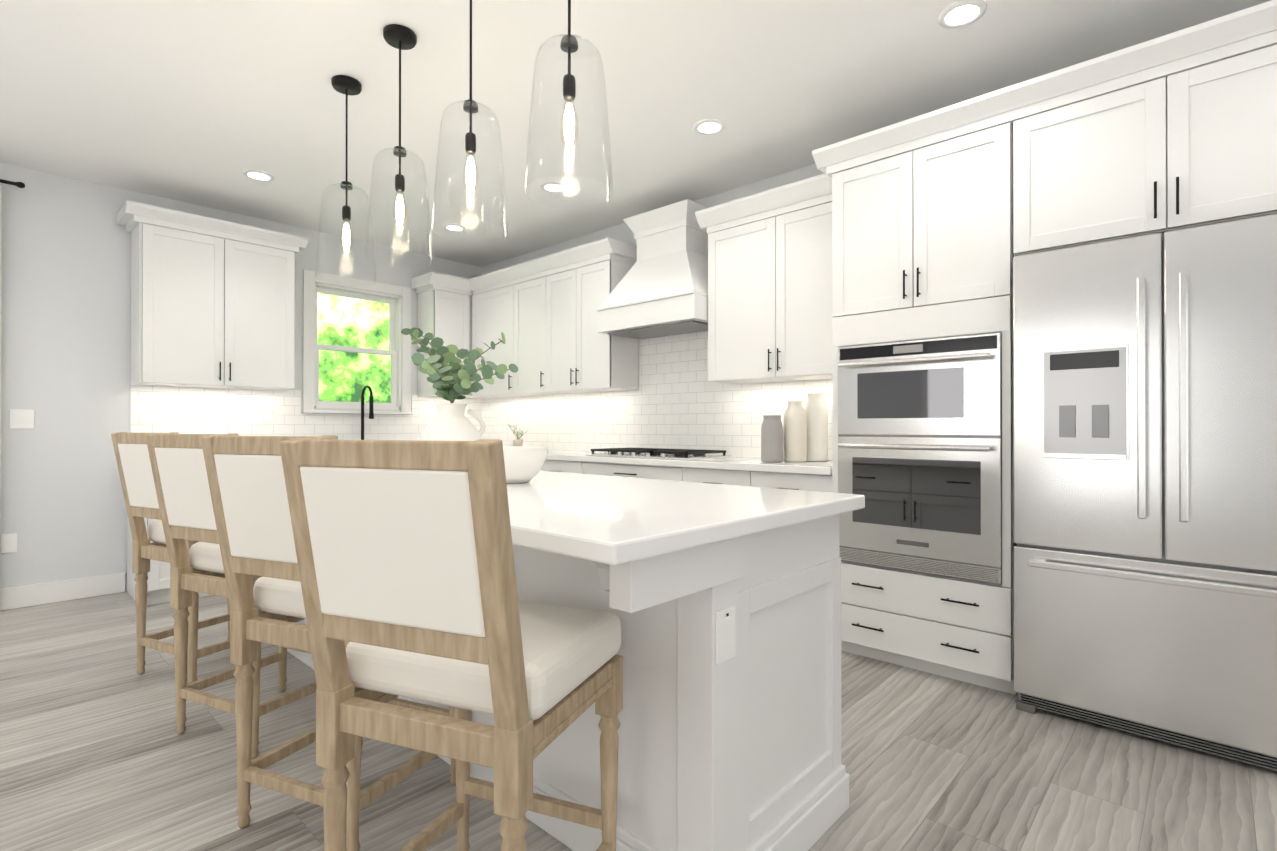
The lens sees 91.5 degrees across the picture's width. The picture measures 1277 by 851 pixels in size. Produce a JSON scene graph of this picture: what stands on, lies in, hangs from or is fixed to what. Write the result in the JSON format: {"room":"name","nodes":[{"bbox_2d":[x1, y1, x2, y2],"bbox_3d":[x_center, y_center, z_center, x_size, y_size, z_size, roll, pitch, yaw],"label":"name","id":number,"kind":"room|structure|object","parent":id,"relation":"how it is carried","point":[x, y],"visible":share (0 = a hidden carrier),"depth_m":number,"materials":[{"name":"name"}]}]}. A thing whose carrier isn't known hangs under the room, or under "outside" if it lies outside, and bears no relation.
{"room":"kitchen","nodes":[
{"label":"kitchen","id":0,"kind":"room"},
{"bbox_2d":[0,162,481,591],"bbox_3d":[-3.880,-0.240,3.918,0.160,2.740,6.600,0,0,43],"label":"wall","id":1,"kind":"structure","parent":0,"point":[66,308],"depth_m":4.09,"materials":[{"name":"white paint"}]},
{"bbox_2d":[1,533,16,552],"bbox_3d":[-3.866,0.723,3.821,0.007,0.115,0.070,0,0,43],"label":"switch plate","id":2,"kind":"object","parent":1,"relation":"attached to","point":[8,541],"depth_m":3.82,"materials":[{"name":"white plastic"}]},
{"bbox_2d":[0,179,24,482],"bbox_3d":[-4.531,-0.193,3.023,0.118,2.600,2.202,0,0,43],"label":"curtain","id":3,"kind":"object","parent":1,"relation":"attached to","point":[20,184],"visible":1,"depth_m":3.75,"materials":[{"name":"white"}]},
{"bbox_2d":[10,409,34,428],"bbox_3d":[-3.828,-0.040,3.863,0.010,0.120,0.110,0,0,43],"label":"switch plate","id":4,"kind":"object","parent":1,"relation":"attached to","point":[22,418],"depth_m":3.86,"materials":[{"name":"white plastic"}]},
{"bbox_2d":[0,572,124,610],"bbox_3d":[-4.772,1.058,2.835,0.014,0.134,3.785,0,0,43],"label":"baseboard","id":5,"kind":"structure","parent":1,"relation":"attached to","point":[48,592],"depth_m":3.98,"materials":[{"name":"white wood"}]},
{"bbox_2d":[129,212,296,390],"bbox_3d":[-3.033,-0.818,4.478,0.314,1.080,0.930,0,0,43],"label":"upper cabinet","id":6,"kind":"object","parent":1,"relation":"attached to","point":[211,307],"depth_m":4.32,"materials":[{"name":"white wood"}]},
{"bbox_2d":[301,270,412,414],"bbox_3d":[-2.456,-0.682,5.429,0.200,1.165,0.940,0,0,43],"label":"window","id":7,"kind":"structure","parent":1,"relation":"in","point":[398,300],"depth_m":5.42,"materials":[{"name":"white wood"}]},
{"bbox_2d":[417,280,472,397],"bbox_3d":[-1.777,-0.766,5.781,0.389,0.985,0.389,0,0,43],"label":"upper cabinet","id":8,"kind":"object","parent":1,"relation":"attached to","point":[442,308],"depth_m":5.68,"materials":[{"name":"white wood"}]},
{"bbox_2d":[361,385,373,439],"bbox_3d":[-2.285,-0.064,5.291,0.215,0.555,0.102,0,0,43],"label":"faucet","id":9,"kind":"object","parent":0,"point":[371,415],"depth_m":5.31,"materials":[{"name":"black metal"}]},
{"bbox_2d":[0,0,1270,266],"bbox_3d":[-0.673,-1.670,0.955,8.900,0.100,6.900,0,0,43],"label":"ceiling","id":10,"kind":"structure","parent":0,"point":[204,102],"depth_m":2.99,"materials":[{"name":"white paint"}]},
{"bbox_2d":[243,170,273,180],"bbox_3d":[-2.440,-1.603,3.993,0.169,0.010,0.169,0,0,19],"label":"recessed light","id":11,"kind":"object","parent":10,"relation":"in","point":[258,175],"depth_m":3.99,"materials":[{"name":"white plastic"}]},
{"bbox_2d":[315,75,375,285],"bbox_3d":[-1.372,-1.147,2.922,0.260,0.928,0.260,0,0,43],"label":"pendant light","id":12,"kind":"object","parent":10,"relation":"hanging from","point":[346,85],"visible":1,"depth_m":2.91,"materials":[{"name":"black"}]},
{"bbox_2d":[365,24,432,266],"bbox_3d":[-0.983,-1.149,2.562,0.260,0.928,0.260,0,0,43],"label":"pendant light","id":13,"kind":"object","parent":10,"relation":"hanging from","point":[399,37],"visible":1,"depth_m":2.55,"materials":[{"name":"black"}]},
{"bbox_2d":[444,224,464,230],"bbox_3d":[-1.489,-1.599,5.035,0.169,0.010,0.169,0,0,37],"label":"recessed light","id":14,"kind":"object","parent":10,"relation":"in","point":[458,227],"depth_m":5.03,"materials":[{"name":"white plastic"}]},
{"bbox_2d":[432,0,507,241],"bbox_3d":[-0.594,-1.150,2.202,0.260,0.928,0.260,0,0,43],"label":"pendant light","id":15,"kind":"object","parent":10,"relation":"hanging from","point":[470,106],"visible":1,"depth_m":2.19,"materials":[{"name":"black"}]},
{"bbox_2d":[541,182,565,191],"bbox_3d":[-0.572,-1.602,4.186,0.169,0.010,0.169,0,0,37],"label":"recessed light","id":16,"kind":"object","parent":10,"relation":"in","point":[553,188],"depth_m":4.17,"materials":[{"name":"white plastic"}]},
{"bbox_2d":[525,0,612,206],"bbox_3d":[-0.205,-1.151,1.842,0.260,0.928,0.260,0,0,43],"label":"pendant light","id":17,"kind":"object","parent":10,"relation":"hanging from","point":[569,44],"visible":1,"depth_m":1.83,"materials":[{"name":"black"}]},
{"bbox_2d":[694,118,724,134],"bbox_3d":[0.381,-1.605,3.345,0.169,0.010,0.169,0,0,37],"label":"recessed light","id":18,"kind":"object","parent":10,"relation":"in","point":[710,126],"depth_m":3.34,"materials":[{"name":"white plastic"}]},
{"bbox_2d":[938,0,986,27],"bbox_3d":[1.265,-1.608,2.431,0.169,0.010,0.169,0,0,37],"label":"recessed light","id":19,"kind":"object","parent":10,"relation":"in","point":[960,13],"depth_m":2.43,"materials":[{"name":"white plastic"}]},
{"bbox_2d":[0,592,1276,850],"bbox_3d":[-0.673,1.170,0.946,8.900,0.100,6.900,0,0,43],"label":"floor","id":20,"kind":"structure","parent":0,"point":[98,752],"depth_m":2.02,"materials":[{"name":"grey wood"}]},
{"bbox_2d":[127,515,210,605],"bbox_3d":[-2.935,0.692,4.378,0.587,0.880,0.957,0,0,43],"label":"base cabinet","id":21,"kind":"object","parent":20,"relation":"on","point":[158,582],"depth_m":3.92,"materials":[{"name":"white wood"}]},
{"bbox_2d":[111,432,230,682],"bbox_3d":[-2.001,0.578,2.875,0.466,1.098,0.538,0,0,27],"label":"stool","id":22,"kind":"object","parent":20,"relation":"on","point":[136,474],"visible":0.38,"depth_m":2.74,"materials":[{"name":"brown wood"}]},
{"bbox_2d":[145,433,316,758],"bbox_3d":[-1.420,0.576,2.338,0.466,1.098,0.538,0,0,25],"label":"stool","id":23,"kind":"object","parent":20,"relation":"on","point":[179,471],"visible":0.42,"depth_m":2.19,"materials":[{"name":"brown wood"}]},
{"bbox_2d":[201,435,455,850],"bbox_3d":[-0.854,0.574,1.815,0.466,1.098,0.538,0,0,23],"label":"stool","id":24,"kind":"object","parent":20,"relation":"on","point":[247,487],"visible":0.54,"depth_m":1.66,"materials":[{"name":"brown wood"}]},
{"bbox_2d":[279,438,622,850],"bbox_3d":[-0.345,0.572,1.296,0.466,1.098,0.538,0,0,22],"label":"stool","id":25,"kind":"object","parent":20,"relation":"on","point":[405,557],"visible":1,"depth_m":1.11,"materials":[{"name":"brown wood"}]},
{"bbox_2d":[540,460,572,472],"bbox_3d":[-0.421,0.693,4.790,0.590,0.880,0.584,0,0,43],"label":"base cabinet","id":26,"kind":"object","parent":20,"relation":"on","point":[566,466],"depth_m":4.55,"materials":[{"name":"white wood"}]},
{"bbox_2d":[287,515,848,850],"bbox_3d":[-0.763,0.685,2.484,2.924,0.880,0.954,0,0,43],"label":"kitchen island","id":27,"kind":"object","parent":20,"relation":"on","point":[722,602],"depth_m":1.52,"materials":[{"name":"white wood"}]},
{"bbox_2d":[506,471,864,566],"bbox_3d":[-0.788,0.225,2.459,3.000,0.040,1.040,0,0,43],"label":"island countertop","id":28,"kind":"structure","parent":27,"relation":"on","point":[601,520],"depth_m":1.48,"materials":[{"name":"white stone"}]},
{"bbox_2d":[401,327,517,440],"bbox_3d":[-0.782,-0.127,2.758,0.730,0.664,0.496,0,0,43],"label":"vase","id":29,"kind":"object","parent":28,"relation":"on","point":[451,381],"visible":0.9,"depth_m":2.67,"materials":[{"name":"white ceramic"}]},
{"bbox_2d":[503,446,547,482],"bbox_3d":[-0.447,0.141,2.239,0.244,0.125,0.244,0,0,43],"label":"bowl","id":30,"kind":"object","parent":28,"relation":"on","point":[523,464],"visible":0.67,"depth_m":2.16,"materials":[{"name":"white ceramic"}]},
{"bbox_2d":[573,460,676,480],"bbox_3d":[0.130,0.691,4.281,1.030,0.880,0.584,0,0,43],"label":"base cabinet","id":31,"kind":"object","parent":20,"relation":"on","point":[621,470],"depth_m":4.07,"materials":[{"name":"white wood"}]},
{"bbox_2d":[677,468,824,491],"bbox_3d":[0.818,0.689,3.644,0.965,0.880,0.584,0,0,43],"label":"base cabinet","id":32,"kind":"object","parent":20,"relation":"on","point":[781,480],"depth_m":3.41,"materials":[{"name":"white wood"}]},
{"bbox_2d":[546,450,824,475],"bbox_3d":[-0.090,0.232,4.465,3.406,0.040,0.623,0,0,43],"label":"countertop","id":33,"kind":"structure","parent":32,"relation":"on","point":[654,459],"depth_m":3.83,"materials":[{"name":"white stone"}]},
{"bbox_2d":[508,424,529,445],"bbox_3d":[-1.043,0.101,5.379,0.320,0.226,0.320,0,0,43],"label":"herb pot","id":34,"kind":"object","parent":33,"relation":"on","point":[517,441],"visible":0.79,"depth_m":5.36,"materials":[{"name":"white ceramic"}]},
{"bbox_2d":[761,415,782,461],"bbox_3d":[0.762,0.075,3.545,0.124,0.265,0.124,0,0,43],"label":"canister","id":35,"kind":"object","parent":33,"relation":"on","point":[772,438],"visible":1,"depth_m":3.50,"materials":[{"name":"grey ceramic"}]},
{"bbox_2d":[783,400,806,461],"bbox_3d":[0.902,0.033,3.579,0.132,0.350,0.132,0,0,43],"label":"canister","id":36,"kind":"object","parent":33,"relation":"on","point":[795,433],"visible":1,"depth_m":3.53,"materials":[{"name":"beige ceramic"}]},
{"bbox_2d":[804,393,827,461],"bbox_3d":[1.038,0.011,3.638,0.140,0.395,0.140,0,0,43],"label":"canister","id":37,"kind":"object","parent":33,"relation":"on","point":[815,408],"visible":1,"depth_m":3.58,"materials":[{"name":"white ceramic"}]},
{"bbox_2d":[825,104,1016,694],"bbox_3d":[1.447,-0.081,3.035,0.780,2.417,0.628,0,0,43],"label":"tall cabinet","id":38,"kind":"object","parent":20,"relation":"on","point":[869,274],"depth_m":2.77,"materials":[{"name":"white wood"}]},
{"bbox_2d":[1013,214,1276,770],"bbox_3d":[2.035,0.227,2.388,0.910,1.794,0.750,0,0,43],"label":"fridge","id":39,"kind":"object","parent":20,"relation":"on","point":[1145,466],"visible":1,"depth_m":2.17,"materials":[{"name":"silver metal"}]},
{"bbox_2d":[481,164,831,459],"bbox_3d":[1.561,-0.241,3.475,8.750,2.740,0.160,0,0,43],"label":"wall","id":40,"kind":"structure","parent":0,"point":[677,400],"depth_m":4.64,"materials":[{"name":"white tile"}]},
{"bbox_2d":[469,276,516,397],"bbox_3d":[-1.228,-0.767,5.675,0.749,0.985,0.389,0,0,43],"label":"upper cabinet","id":41,"kind":"object","parent":40,"relation":"attached to","point":[492,304],"depth_m":5.57,"materials":[{"name":"white wood"}]},
{"bbox_2d":[517,272,544,395],"bbox_3d":[-0.810,-0.768,5.339,0.560,0.985,0.314,0,0,43],"label":"upper cabinet","id":42,"kind":"object","parent":40,"relation":"attached to","point":[527,284],"depth_m":5.25,"materials":[{"name":"white wood"}]},
{"bbox_2d":[537,256,638,394],"bbox_3d":[-0.399,-0.769,4.959,0.800,0.985,0.314,0,0,43],"label":"upper cabinet","id":43,"kind":"object","parent":40,"relation":"attached to","point":[570,359],"depth_m":4.83,"materials":[{"name":"white wood"}]},
{"bbox_2d":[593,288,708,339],"bbox_3d":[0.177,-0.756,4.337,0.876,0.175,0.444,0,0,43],"label":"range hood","id":44,"kind":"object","parent":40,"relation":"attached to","point":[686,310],"depth_m":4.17,"materials":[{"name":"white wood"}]},
{"bbox_2d":[597,199,736,303],"bbox_3d":[0.179,-1.161,4.340,0.868,0.635,0.440,0,0,43],"label":"range hood","id":45,"kind":"object","parent":40,"relation":"attached to","point":[668,255],"depth_m":4.27,"materials":[{"name":"white wood"}]},
{"bbox_2d":[705,192,824,383],"bbox_3d":[0.906,-0.773,3.752,0.975,0.985,0.314,0,0,43],"label":"upper cabinet","id":46,"kind":"object","parent":40,"relation":"attached to","point":[765,268],"depth_m":3.67,"materials":[{"name":"white wood"}]},
{"bbox_2d":[1013,24,1276,255],"bbox_3d":[2.096,-0.996,2.447,0.965,0.592,0.614,0,0,43],"label":"upper cabinet","id":47,"kind":"object","parent":40,"relation":"attached to","point":[1185,140],"depth_m":2.25,"materials":[{"name":"white wood"}]},
{"label":"outside","id":48,"kind":"structure","parent":0,"visible":0},
{"bbox_2d":[317,293,390,402],"bbox_3d":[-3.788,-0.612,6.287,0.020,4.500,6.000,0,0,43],"label":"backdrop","id":49,"kind":"structure","parent":48,"point":[361,311],"depth_m":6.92,"materials":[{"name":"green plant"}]}
]}

